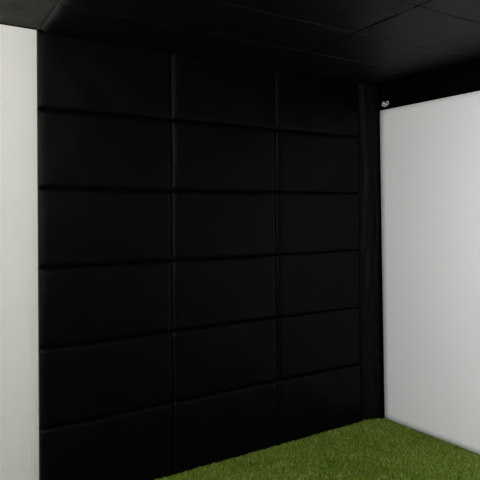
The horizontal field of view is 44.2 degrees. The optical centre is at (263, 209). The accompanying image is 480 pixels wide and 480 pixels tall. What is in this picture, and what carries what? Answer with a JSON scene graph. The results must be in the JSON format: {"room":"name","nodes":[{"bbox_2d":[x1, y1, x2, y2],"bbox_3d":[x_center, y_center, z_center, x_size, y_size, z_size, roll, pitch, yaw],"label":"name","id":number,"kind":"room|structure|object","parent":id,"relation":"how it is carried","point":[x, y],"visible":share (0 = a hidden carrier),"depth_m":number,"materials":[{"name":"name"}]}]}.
{"room":"golf simulator room","nodes":[
{"label":"golf simulator room","id":0,"kind":"room"},
{"bbox_2d":[0,0,56,28],"bbox_3d":[-0.344,-1.114,1.287,6.800,0.100,4.800,0,0,-34],"label":"ceiling","id":1,"kind":"structure","parent":0,"point":[28,13],"depth_m":3.12,"materials":[{"name":"grey paint"}]},
{"bbox_2d":[40,0,204,52],"bbox_3d":[-0.806,-1.032,3.391,0.874,0.040,0.504,0,0,-34],"label":"acoustic panel","id":2,"kind":"object","parent":1,"relation":"attached to","point":[64,20],"visible":0.91,"depth_m":3.34,"materials":[{"name":"black fabric"}]},
{"bbox_2d":[59,0,243,31],"bbox_3d":[-0.559,-1.037,2.966,0.872,0.039,0.474,0,0,-34],"label":"acoustic panel","id":3,"kind":"object","parent":1,"relation":"attached to","point":[198,15],"visible":0.98,"depth_m":3.02,"materials":[{"name":"black fabric"}]},
{"bbox_2d":[174,31,306,67],"bbox_3d":[-0.150,-1.034,3.841,0.792,0.037,0.504,0,0,-34],"label":"acoustic panel","id":4,"kind":"object","parent":1,"relation":"attached to","point":[208,45],"visible":0.9,"depth_m":3.80,"materials":[{"name":"black fabric"}]},
{"bbox_2d":[207,6,351,50],"bbox_3d":[0.097,-1.037,3.416,0.790,0.037,0.474,0,0,-34],"label":"acoustic panel","id":5,"kind":"object","parent":1,"relation":"attached to","point":[250,24],"visible":0.91,"depth_m":3.38,"materials":[{"name":"black fabric"}]},
{"bbox_2d":[246,0,416,31],"bbox_3d":[0.343,-1.042,2.994,0.792,0.036,0.499,0,0,-34],"label":"acoustic panel","id":6,"kind":"object","parent":1,"relation":"attached to","point":[349,15],"visible":0.98,"depth_m":3.04,"materials":[{"name":"black fabric"}]},
{"bbox_2d":[269,51,418,84],"bbox_3d":[0.596,-1.037,4.353,1.092,0.035,0.504,0,0,-34],"label":"acoustic panel","id":7,"kind":"object","parent":1,"relation":"attached to","point":[307,63],"visible":0.91,"depth_m":4.30,"materials":[{"name":"black fabric"}]},
{"bbox_2d":[309,31,477,73],"bbox_3d":[0.877,-1.040,3.951,1.171,0.038,0.474,0,0,-34],"label":"acoustic panel","id":8,"kind":"object","parent":1,"relation":"attached to","point":[356,46],"visible":0.94,"depth_m":3.90,"materials":[{"name":"black fabric"}]},
{"bbox_2d":[402,0,428,3],"bbox_3d":[0.595,-1.046,2.560,0.792,0.037,0.499,0,0,-34],"label":"acoustic panel","id":9,"kind":"object","parent":1,"relation":"attached to","point":[408,1],"visible":1,"depth_m":2.93,"materials":[{"name":"black fabric"}]},
{"bbox_2d":[356,4,479,59],"bbox_3d":[1.137,-1.045,3.538,1.208,0.037,0.499,0,0,-34],"label":"acoustic panel","id":10,"kind":"object","parent":1,"relation":"attached to","point":[421,26],"visible":0.91,"depth_m":3.41,"materials":[{"name":"black fabric"}]},
{"bbox_2d":[419,0,479,22],"bbox_3d":[1.404,-1.049,3.115,1.244,0.036,0.499,0,0,-34],"label":"acoustic panel","id":11,"kind":"object","parent":1,"relation":"attached to","point":[467,9],"visible":0.93,"depth_m":3.02,"materials":[{"name":"black fabric"}]},
{"bbox_2d":[0,24,380,479],"bbox_3d":[-1.662,0.352,3.217,6.800,2.794,0.100,0,0,-34],"label":"wall","id":12,"kind":"structure","parent":0,"point":[19,402],"depth_m":3.34,"materials":[{"name":"white paint"}]},
{"bbox_2d":[0,22,36,29],"bbox_3d":[-2.838,-1.036,2.361,3.700,0.009,0.006,0,0,-34],"label":"trim","id":13,"kind":"structure","parent":12,"relation":"attached to","point":[0,22],"depth_m":3.35,"materials":[{"name":"black paint"}]},
{"bbox_2d":[36,29,170,119],"bbox_3d":[-0.952,-0.811,3.623,0.836,0.460,0.053,0,0,-34],"label":"acoustic panel","id":14,"kind":"object","parent":12,"relation":"attached to","point":[75,74],"visible":0.87,"depth_m":3.58,"materials":[{"name":"black fabric"}]},
{"bbox_2d":[37,188,171,267],"bbox_3d":[-0.946,0.105,3.618,0.836,0.463,0.053,0,0,-34],"label":"acoustic panel","id":15,"kind":"object","parent":12,"relation":"attached to","point":[77,227],"visible":1,"depth_m":3.57,"materials":[{"name":"black fabric"}]},
{"bbox_2d":[37,109,171,190],"bbox_3d":[-0.947,-0.353,3.620,0.838,0.463,0.055,0,0,-34],"label":"acoustic panel","id":16,"kind":"object","parent":12,"relation":"attached to","point":[76,150],"visible":1,"depth_m":3.57,"materials":[{"name":"black fabric"}]},
{"bbox_2d":[38,261,171,347],"bbox_3d":[-0.942,0.567,3.615,0.836,0.466,0.054,0,0,-34],"label":"acoustic panel","id":17,"kind":"object","parent":12,"relation":"attached to","point":[82,304],"visible":1,"depth_m":3.56,"materials":[{"name":"black fabric"}]},
{"bbox_2d":[38,331,172,428],"bbox_3d":[-0.938,1.027,3.613,0.836,0.464,0.055,0,0,-34],"label":"acoustic panel","id":18,"kind":"object","parent":12,"relation":"attached to","point":[85,381],"visible":1,"depth_m":3.56,"materials":[{"name":"black fabric"}]},
{"bbox_2d":[170,120,274,191],"bbox_3d":[-0.259,-0.357,4.093,0.838,0.464,0.054,0,0,-34],"label":"acoustic panel","id":19,"kind":"object","parent":12,"relation":"attached to","point":[205,156],"visible":0.98,"depth_m":4.05,"materials":[{"name":"black fabric"}]},
{"bbox_2d":[170,53,274,129],"bbox_3d":[-0.263,-0.814,4.095,0.838,0.459,0.054,0,0,-34],"label":"acoustic panel","id":20,"kind":"object","parent":12,"relation":"attached to","point":[203,90],"visible":0.85,"depth_m":4.05,"materials":[{"name":"black fabric"}]},
{"bbox_2d":[171,255,275,330],"bbox_3d":[-0.255,0.563,4.086,0.838,0.462,0.054,0,0,-34],"label":"acoustic panel","id":21,"kind":"object","parent":12,"relation":"attached to","point":[219,291],"visible":1,"depth_m":4.04,"materials":[{"name":"black fabric"}]},
{"bbox_2d":[171,191,275,260],"bbox_3d":[-0.258,0.104,4.089,0.836,0.464,0.054,0,0,-34],"label":"acoustic panel","id":22,"kind":"object","parent":12,"relation":"attached to","point":[204,224],"visible":1,"depth_m":4.04,"materials":[{"name":"black fabric"}]},
{"bbox_2d":[171,318,276,400],"bbox_3d":[-0.250,1.023,4.085,0.841,0.465,0.054,0,0,-34],"label":"acoustic panel","id":23,"kind":"object","parent":12,"relation":"attached to","point":[218,358],"visible":1,"depth_m":4.04,"materials":[{"name":"black fabric"}]},
{"bbox_2d":[274,70,357,136],"bbox_3d":[0.425,-0.817,4.566,0.835,0.460,0.056,0,0,-34],"label":"acoustic panel","id":24,"kind":"object","parent":12,"relation":"attached to","point":[303,103],"visible":0.87,"depth_m":4.52,"materials":[{"name":"black fabric"}]},
{"bbox_2d":[274,130,358,192],"bbox_3d":[0.428,-0.359,4.564,0.835,0.460,0.054,0,0,-34],"label":"acoustic panel","id":25,"kind":"object","parent":12,"relation":"attached to","point":[304,162],"visible":1,"depth_m":4.52,"materials":[{"name":"black fabric"}]},
{"bbox_2d":[275,192,358,254],"bbox_3d":[0.430,0.100,4.562,0.837,0.463,0.053,0,0,-34],"label":"acoustic panel","id":26,"kind":"object","parent":12,"relation":"attached to","point":[305,222],"visible":1,"depth_m":4.51,"materials":[{"name":"black fabric"}]},
{"bbox_2d":[275,307,359,379],"bbox_3d":[0.437,1.022,4.557,0.837,0.462,0.053,0,0,-34],"label":"acoustic panel","id":27,"kind":"object","parent":12,"relation":"attached to","point":[309,343],"visible":0.96,"depth_m":4.51,"materials":[{"name":"black fabric"}]},
{"bbox_2d":[275,250,359,316],"bbox_3d":[0.434,0.561,4.559,0.837,0.465,0.054,0,0,-34],"label":"acoustic panel","id":28,"kind":"object","parent":12,"relation":"attached to","point":[306,283],"visible":1,"depth_m":4.52,"materials":[{"name":"black fabric"}]},
{"bbox_2d":[358,83,380,421],"bbox_3d":[0.862,0.341,4.840,0.197,2.780,0.041,0,0,-15],"label":"curtain","id":29,"kind":"object","parent":12,"relation":"hanging from","point":[368,193],"visible":0.88,"depth_m":4.83,"materials":[{"name":"black fabric"}]},
{"bbox_2d":[165,417,477,478],"bbox_3d":[-0.322,1.775,1.272,6.800,0.090,4.800,0,0,-34],"label":"floor","id":30,"kind":"structure","parent":0,"point":[381,417],"depth_m":4.48,"materials":[{"name":"grey concrete"}]},
{"bbox_2d":[157,418,479,479],"bbox_3d":[0.620,1.706,1.931,3.921,0.039,4.618,0,0,-34],"label":"artificial turf","id":31,"kind":"object","parent":30,"relation":"on","point":[379,449],"visible":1,"depth_m":4.04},
{"bbox_2d":[39,401,172,479],"bbox_3d":[-0.935,1.496,3.612,0.837,0.483,0.052,0,0,-34],"label":"acoustic panel","id":32,"kind":"object","parent":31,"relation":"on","point":[137,444],"visible":0.98,"depth_m":3.59,"materials":[{"name":"black fabric"}]},
{"bbox_2d":[172,381,276,474],"bbox_3d":[-0.246,1.493,4.084,0.838,0.483,0.053,0,0,-34],"label":"acoustic panel","id":33,"kind":"object","parent":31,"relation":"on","point":[217,427],"visible":0.96,"depth_m":4.04,"materials":[{"name":"black fabric"}]},
{"bbox_2d":[276,363,360,445],"bbox_3d":[0.442,1.491,4.555,0.835,0.482,0.054,0,0,-34],"label":"acoustic panel","id":34,"kind":"object","parent":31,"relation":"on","point":[308,405],"visible":0.98,"depth_m":4.51,"materials":[{"name":"black fabric"}]},
{"bbox_2d":[378,60,479,454],"bbox_3d":[1.979,0.317,3.405,0.019,2.766,3.610,0,0,-34],"label":"projection screen","id":35,"kind":"object","parent":31,"relation":"on","point":[429,123],"visible":1,"depth_m":4.43,"materials":[{"name":"white fabric"}]}
]}

